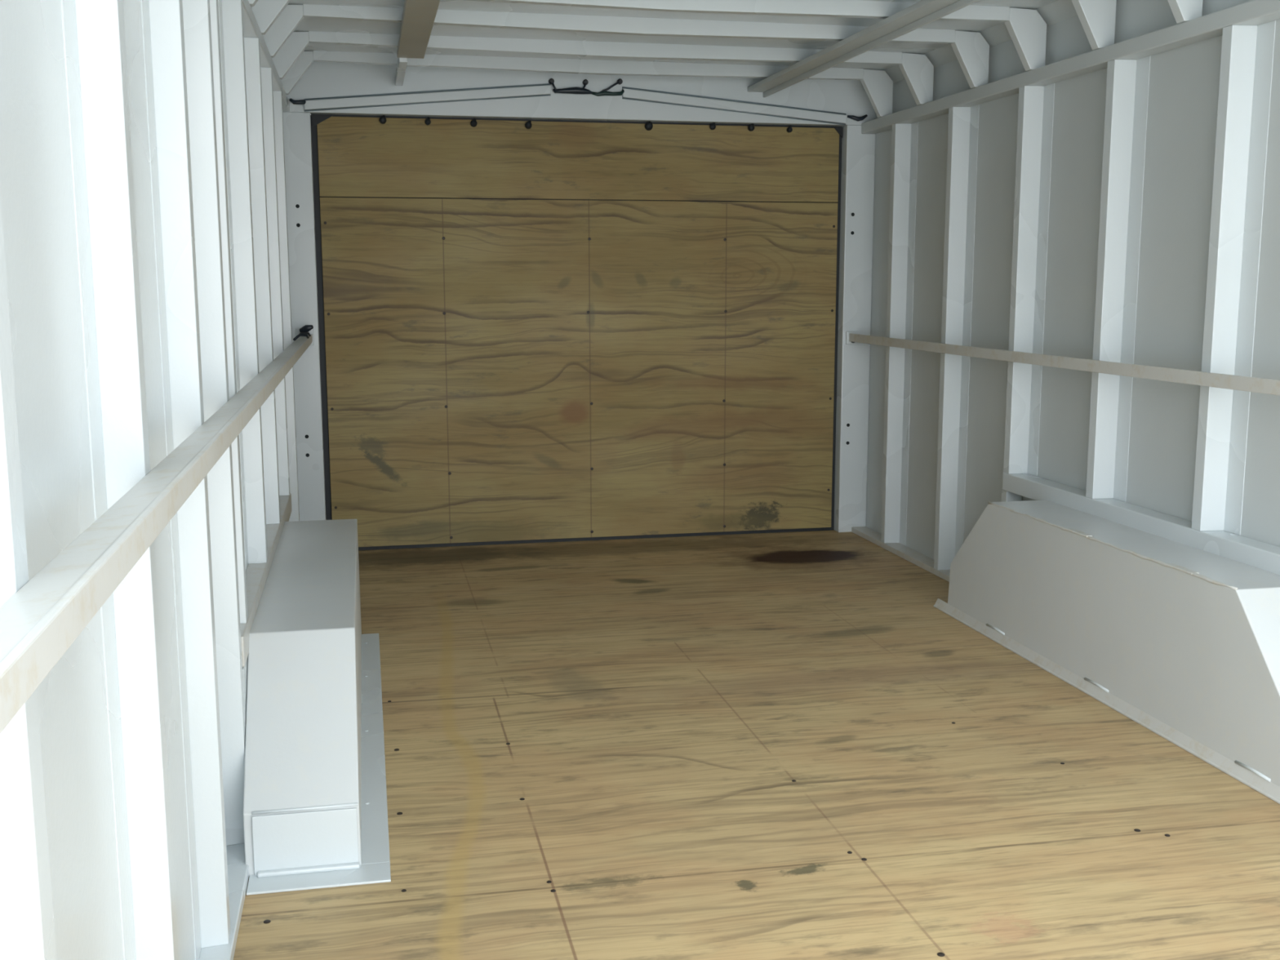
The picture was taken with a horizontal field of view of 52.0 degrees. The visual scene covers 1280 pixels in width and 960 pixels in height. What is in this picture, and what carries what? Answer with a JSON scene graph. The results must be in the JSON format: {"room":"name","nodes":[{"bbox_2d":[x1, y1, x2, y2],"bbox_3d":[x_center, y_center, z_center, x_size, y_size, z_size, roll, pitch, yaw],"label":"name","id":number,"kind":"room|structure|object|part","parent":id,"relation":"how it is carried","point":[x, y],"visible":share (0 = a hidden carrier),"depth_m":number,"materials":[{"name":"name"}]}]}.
{"room":"cargo space","nodes":[
{"label":"cargo space","id":0,"kind":"room"},
{"bbox_2d":[0,0,271,959],"bbox_3d":[-0.767,-0.270,2.442,0.075,1.710,4.280,-2,9,-12],"label":"wall","id":1,"kind":"structure","parent":0,"point":[37,189],"depth_m":1.12,"materials":[{"name":"white metal"}]},
{"bbox_2d":[0,324,314,733],"bbox_3d":[-0.713,-0.185,2.445,0.060,0.071,4.239,-2,9,-12],"label":"wall rail","id":2,"kind":"object","parent":1,"relation":"attached to","point":[40,622],"visible":1,"depth_m":0.92,"materials":[{"name":"white paint"}]},
{"bbox_3d":[-1.147,-0.491,4.492,0.059,0.060,0.011,-2,9,-12],"label":"plate","id":3,"kind":"part","parent":2,"relation":"part of","materials":[{"name":"black metal"}]},
{"bbox_2d":[198,843,248,959],"bbox_3d":[-0.764,0.555,2.635,0.044,0.022,4.070,-2,9,-12],"label":"baseboard","id":4,"kind":"structure","parent":1,"relation":"attached to","point":[237,870],"depth_m":2.01,"materials":[{"name":"white paint"}]},
{"bbox_2d":[0,194,57,959],"bbox_3d":[-0.409,0.066,0.826,0.038,1.490,0.153,-2,9,-12],"label":"wall post","id":5,"kind":"object","parent":4,"relation":"on","point":[27,927],"visible":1,"depth_m":0.83,"materials":[{"name":"white metal"}]},
{"bbox_2d":[61,0,178,959],"bbox_3d":[-0.512,-0.008,1.312,0.038,1.490,0.153,-2,9,-12],"label":"wall post","id":6,"kind":"object","parent":4,"relation":"on","point":[94,31],"visible":1,"depth_m":1.28,"materials":[{"name":"white metal"}]},
{"bbox_2d":[140,0,231,959],"bbox_3d":[-0.609,-0.078,1.766,0.038,1.490,0.153,-2,9,-12],"label":"wall post","id":7,"kind":"object","parent":4,"relation":"on","point":[162,21],"visible":1,"depth_m":1.75,"materials":[{"name":"white metal"}]},
{"bbox_2d":[182,0,245,845],"bbox_3d":[-0.680,-0.129,2.103,0.038,1.490,0.103,-2,9,-12],"label":"wall post","id":8,"kind":"object","parent":4,"relation":"on","point":[196,13],"visible":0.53,"depth_m":2.08,"materials":[{"name":"white metal"}]},
{"bbox_2d":[272,90,299,521],"bbox_3d":[-1.088,-0.422,4.027,0.038,1.490,0.153,-2,9,-12],"label":"wall post","id":9,"kind":"object","parent":4,"relation":"on","point":[277,98],"visible":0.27,"depth_m":3.99,"materials":[{"name":"white metal"}]},
{"bbox_2d":[242,0,289,111],"bbox_3d":[-0.770,-0.945,2.406,0.038,0.033,4.070,-2,9,-12],"label":"rail","id":10,"kind":"object","parent":1,"relation":"attached to","point":[251,27],"visible":0.55,"depth_m":3.22,"materials":[{"name":"white metal"}]},
{"bbox_2d":[286,61,875,126],"bbox_3d":[-0.177,-1.350,4.604,2.115,0.168,0.060,-2,9,-12],"label":"header","id":11,"kind":"structure","parent":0,"point":[321,79],"depth_m":4.56,"materials":[{"name":"white paint"}]},
{"bbox_2d":[288,97,306,104],"bbox_3d":[-1.138,-1.260,4.366,0.056,0.020,0.020,-2,9,-12],"label":"cable","id":12,"kind":"object","parent":11,"relation":"attached to","point":[293,101],"visible":1,"depth_m":4.36,"materials":[{"name":"black rubber"}]},
{"bbox_2d":[282,111,326,520],"bbox_3d":[-1.162,-0.489,4.536,0.103,1.512,0.081,-2,9,-12],"label":"door frame","id":13,"kind":"structure","parent":11,"relation":"attached to","point":[297,134],"depth_m":4.48,"materials":[{"name":"white paint"}]},
{"bbox_2d":[303,83,551,111],"bbox_3d":[-0.715,-1.301,4.458,0.831,0.114,0.016,-2,9,-12],"label":"wire cover","id":14,"kind":"object","parent":11,"relation":"attached to","point":[533,90],"visible":1,"depth_m":4.45,"materials":[{"name":"white metal"}]},
{"bbox_2d":[548,78,559,89],"bbox_3d":[-0.295,-1.365,4.534,0.040,0.044,0.024,-2,9,-12],"label":"socket","id":15,"kind":"object","parent":11,"relation":"attached to","point":[551,81],"visible":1,"depth_m":4.52,"materials":[{"name":"black plastic"}]},
{"bbox_2d":[311,114,843,550],"bbox_3d":[-0.183,-0.524,4.746,1.901,1.516,0.056,-2,9,-12],"label":"door","id":16,"kind":"structure","parent":11,"relation":"in","point":[531,331],"depth_m":4.73,"materials":[{"name":"brown wood"}]},
{"bbox_3d":[-0.182,-1.131,4.653,1.866,0.266,0.012,-2,9,-12],"label":"plywood panel","id":17,"kind":"part","parent":16,"relation":"part of","materials":[{"name":"brown wood"}]},
{"bbox_2d":[582,79,588,88],"bbox_3d":[-0.201,-1.368,4.554,0.044,0.044,0.024,-2,9,-12],"label":"socket","id":18,"kind":"object","parent":11,"relation":"attached to","point":[585,82],"visible":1,"depth_m":4.55,"materials":[{"name":"black plastic"}]},
{"bbox_2d":[552,87,624,96],"bbox_3d":[-0.177,-1.349,4.555,0.252,0.030,0.024,-2,9,-12],"label":"wire bundle","id":19,"kind":"object","parent":11,"relation":"attached to","point":[582,91],"visible":1,"depth_m":4.54,"materials":[{"name":"black rubber"}]},
{"bbox_2d":[600,78,622,92],"bbox_3d":[-0.101,-1.372,4.574,0.083,0.056,0.024,-2,9,-12],"label":"electrical cable","id":20,"kind":"object","parent":11,"relation":"attached to","point":[620,81],"visible":1,"depth_m":4.57,"materials":[{"name":"black rubber"}]},
{"bbox_2d":[622,86,846,124],"bbox_3d":[0.344,-1.333,4.678,0.828,0.113,0.016,-2,9,-12],"label":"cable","id":21,"kind":"object","parent":11,"relation":"attached to","point":[634,94],"visible":1,"depth_m":4.67,"materials":[{"name":"white paint"}]},
{"bbox_2d":[833,124,875,532],"bbox_3d":[0.803,-0.554,4.943,0.111,1.512,0.081,-2,9,-12],"label":"door frame","id":22,"kind":"structure","parent":11,"relation":"attached to","point":[858,148],"depth_m":4.90,"materials":[{"name":"white paint"}]},
{"bbox_2d":[847,114,867,121],"bbox_3d":[0.790,-1.315,4.763,0.076,0.025,0.016,-1,9,-6],"label":"cable","id":23,"kind":"object","parent":11,"relation":"attached to","point":[852,117],"visible":1,"depth_m":4.76,"materials":[{"name":"black rubber"}]},
{"bbox_2d":[287,0,1057,70],"bbox_3d":[0.242,-1.144,2.611,2.025,0.025,4.110,-2,9,-12],"label":"ceiling","id":24,"kind":"structure","parent":0,"point":[306,24],"depth_m":3.82,"materials":[{"name":"white paint"}]},
{"bbox_2d":[395,0,439,85],"bbox_3d":[-0.377,-1.067,2.468,0.080,0.067,4.065,-2,9,-12],"label":"roof strip","id":25,"kind":"object","parent":24,"relation":"attached to","point":[419,16],"visible":1,"depth_m":3.55,"materials":[{"name":"beige paint"}]},
{"bbox_2d":[248,0,1116,49],"bbox_3d":[0.154,-1.117,3.041,2.080,0.162,0.030,-2,9,-12],"label":"bow","id":26,"kind":"object","parent":24,"relation":"attached to","point":[1097,18],"visible":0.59,"depth_m":3.23,"materials":[{"name":"white paint"}]},
{"bbox_2d":[1167,0,1202,23],"bbox_3d":[0.226,-1.065,2.702,2.080,0.162,0.030,-2,9,-12],"label":"bow","id":27,"kind":"object","parent":24,"relation":"attached to","point":[1183,11],"visible":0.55,"depth_m":2.90,"materials":[{"name":"white paint"}]},
{"bbox_2d":[233,529,1279,959],"bbox_3d":[0.252,0.548,2.834,2.175,0.032,4.380,-2,9,-12],"label":"floor","id":28,"kind":"structure","parent":0,"point":[776,745],"depth_m":2.51,"materials":[{"name":"brown wood"}]},
{"bbox_2d":[242,519,391,895],"bbox_3d":[-0.688,0.368,2.799,0.266,0.342,1.541,-2,9,-12],"label":"box","id":29,"kind":"object","parent":28,"relation":"on","point":[315,809],"visible":0.99,"depth_m":2.25,"materials":[{"name":"white paint"}]},
{"bbox_3d":[-0.820,0.373,2.867,0.035,0.311,1.346,-2,9,-12],"label":"plate","id":30,"kind":"part","parent":29,"relation":"part of","materials":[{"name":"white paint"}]},
{"bbox_2d":[240,493,291,666],"bbox_3d":[-0.842,0.176,2.941,0.040,0.054,1.535,-2,9,-12],"label":"beam","id":31,"kind":"structure","parent":29,"relation":"on","point":[256,574],"depth_m":2.67,"materials":[{"name":"white metal"}]},
{"bbox_2d":[209,0,247,623],"bbox_3d":[-0.708,-0.319,2.208,0.038,1.146,0.103,-2,9,-12],"label":"wall post","id":32,"kind":"object","parent":31,"relation":"on","point":[214,9],"visible":0.38,"depth_m":2.20,"materials":[{"name":"white metal"}]},
{"bbox_2d":[217,0,267,569],"bbox_3d":[-0.812,-0.393,2.696,0.038,1.146,0.153,-2,9,-12],"label":"wall post","id":33,"kind":"object","parent":31,"relation":"on","point":[230,11],"visible":0.99,"depth_m":2.67,"materials":[{"name":"white metal"}]},
{"bbox_2d":[244,36,280,524],"bbox_3d":[-0.906,-0.461,3.142,0.038,1.146,0.153,-2,9,-12],"label":"wall post","id":34,"kind":"object","parent":31,"relation":"on","point":[251,45],"visible":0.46,"depth_m":3.12,"materials":[{"name":"white metal"}]},
{"bbox_2d":[260,66,289,495],"bbox_3d":[-0.996,-0.526,3.567,0.038,1.146,0.153,-2,9,-12],"label":"wall post","id":35,"kind":"object","parent":31,"relation":"on","point":[266,73],"visible":0.45,"depth_m":3.54,"materials":[{"name":"white metal"}]},
{"bbox_3d":[-0.543,0.588,2.132,0.165,0.100,0.003,-2,9,-12],"label":"plate","id":36,"kind":"part","parent":29,"relation":"part of","materials":[{"name":"white paint"}]},
{"bbox_2d":[933,500,1279,804],"bbox_3d":[1.145,0.305,3.103,0.238,0.367,1.585,-2,9,-12],"label":"box","id":37,"kind":"object","parent":28,"relation":"on","point":[1181,641],"visible":0.98,"depth_m":2.88,"materials":[{"name":"white paint"}]},
{"bbox_2d":[1002,472,1279,574],"bbox_3d":[1.232,0.110,3.105,0.059,0.052,1.470,-2,9,-12],"label":"beam","id":38,"kind":"structure","parent":37,"relation":"on","point":[1256,553],"depth_m":3.10,"materials":[{"name":"white metal"}]},
{"bbox_2d":[1003,83,1054,475],"bbox_3d":[1.085,-0.555,3.715,0.057,1.080,0.153,-2,9,-12],"label":"wall post","id":39,"kind":"object","parent":38,"relation":"on","point":[1036,103],"visible":1,"depth_m":3.69,"materials":[{"name":"white metal"}]},
{"bbox_2d":[1085,56,1150,502],"bbox_3d":[1.176,-0.489,3.282,0.057,1.080,0.153,-2,9,-12],"label":"wall post","id":40,"kind":"object","parent":38,"relation":"on","point":[1127,80],"visible":1,"depth_m":3.25,"materials":[{"name":"white metal"}]},
{"bbox_2d":[1191,20,1275,535],"bbox_3d":[1.268,-0.424,2.853,0.057,1.080,0.153,-2,9,-12],"label":"wall post","id":41,"kind":"object","parent":38,"relation":"on","point":[1246,60],"visible":1,"depth_m":2.82,"materials":[{"name":"white metal"}]},
{"bbox_2d":[866,0,1279,559],"bbox_3d":[1.271,-0.350,2.950,0.075,1.710,4.110,-2,9,-12],"label":"wall","id":42,"kind":"structure","parent":0,"point":[1184,84],"depth_m":3.47,"materials":[{"name":"white metal"}]},
{"bbox_2d":[851,526,950,582],"bbox_3d":[1.255,0.488,3.054,0.059,0.020,4.070,-2,9,-12],"label":"baseboard","id":43,"kind":"structure","parent":42,"relation":"attached to","point":[924,562],"depth_m":4.57,"materials":[{"name":"white paint"}]},
{"bbox_2d":[880,121,918,546],"bbox_3d":[0.900,-0.499,4.617,0.057,1.462,0.153,-2,9,-12],"label":"wall post","id":44,"kind":"object","parent":43,"relation":"on","point":[904,162],"visible":0.95,"depth_m":4.59,"materials":[{"name":"white metal"}]},
{"bbox_2d":[845,331,1279,395],"bbox_3d":[1.226,-0.219,2.851,0.048,0.048,4.239,-2,9,-12],"label":"wall rail","id":45,"kind":"object","parent":44,"relation":"attached to","point":[1261,385],"visible":1,"depth_m":3.26,"materials":[{"name":"white paint"}]},
{"bbox_3d":[0.792,-0.531,4.897,0.048,0.048,0.011,-2,9,-12],"label":"plate","id":46,"kind":"part","parent":45,"relation":"part of","materials":[{"name":"white paint"}]},
{"bbox_2d":[933,104,979,569],"bbox_3d":[0.992,-0.433,4.180,0.057,1.462,0.153,-2,9,-12],"label":"wall post","id":47,"kind":"object","parent":43,"relation":"on","point":[963,122],"visible":0.87,"depth_m":4.15,"materials":[{"name":"white metal"}]},
{"bbox_2d":[1000,488,1022,502],"bbox_3d":[1.083,0.191,3.844,0.049,0.330,0.032,-2,9,-12],"label":"post","id":48,"kind":"object","parent":43,"relation":"on","point":[1006,495],"visible":0.2,"depth_m":3.81,"materials":[{"name":"white metal"}]},
{"bbox_2d":[861,0,1279,133],"bbox_3d":[1.254,-0.986,2.829,0.057,0.038,4.070,-2,9,-12],"label":"rail","id":49,"kind":"object","parent":42,"relation":"attached to","point":[1255,12],"visible":0.97,"depth_m":3.26,"materials":[{"name":"white metal"}]},
{"bbox_2d":[280,50,893,117],"bbox_3d":[-0.135,-1.324,4.400,2.080,0.162,0.030,-2,9,-12],"label":"bow","id":50,"kind":"object","parent":49,"relation":"on","point":[877,85],"visible":0.78,"depth_m":4.38,"materials":[{"name":"white paint"}]},
{"bbox_2d":[271,31,933,105],"bbox_3d":[-0.065,-1.274,4.073,2.080,0.162,0.030,-2,9,-12],"label":"bow","id":51,"kind":"object","parent":49,"relation":"on","point":[917,71],"visible":0.77,"depth_m":4.05,"materials":[{"name":"white paint"}]},
{"bbox_2d":[262,4,989,88],"bbox_3d":[0.015,-1.217,3.695,2.080,0.162,0.030,-2,9,-12],"label":"bow","id":52,"kind":"object","parent":49,"relation":"on","point":[971,50],"visible":0.78,"depth_m":3.67,"materials":[{"name":"white paint"}]},
{"bbox_2d":[251,0,1046,71],"bbox_3d":[0.084,-1.167,3.369,2.080,0.162,0.030,-2,9,-12],"label":"bow","id":53,"kind":"object","parent":49,"relation":"on","point":[1026,28],"visible":0.77,"depth_m":3.43,"materials":[{"name":"white paint"}]},
{"bbox_2d":[747,0,979,97],"bbox_3d":[0.834,-1.086,2.722,0.068,0.034,4.065,-2,9,-12],"label":"roof strip","id":54,"kind":"object","parent":53,"relation":"attached to","point":[923,12],"visible":1,"depth_m":3.69,"materials":[{"name":"white paint"}]}
]}

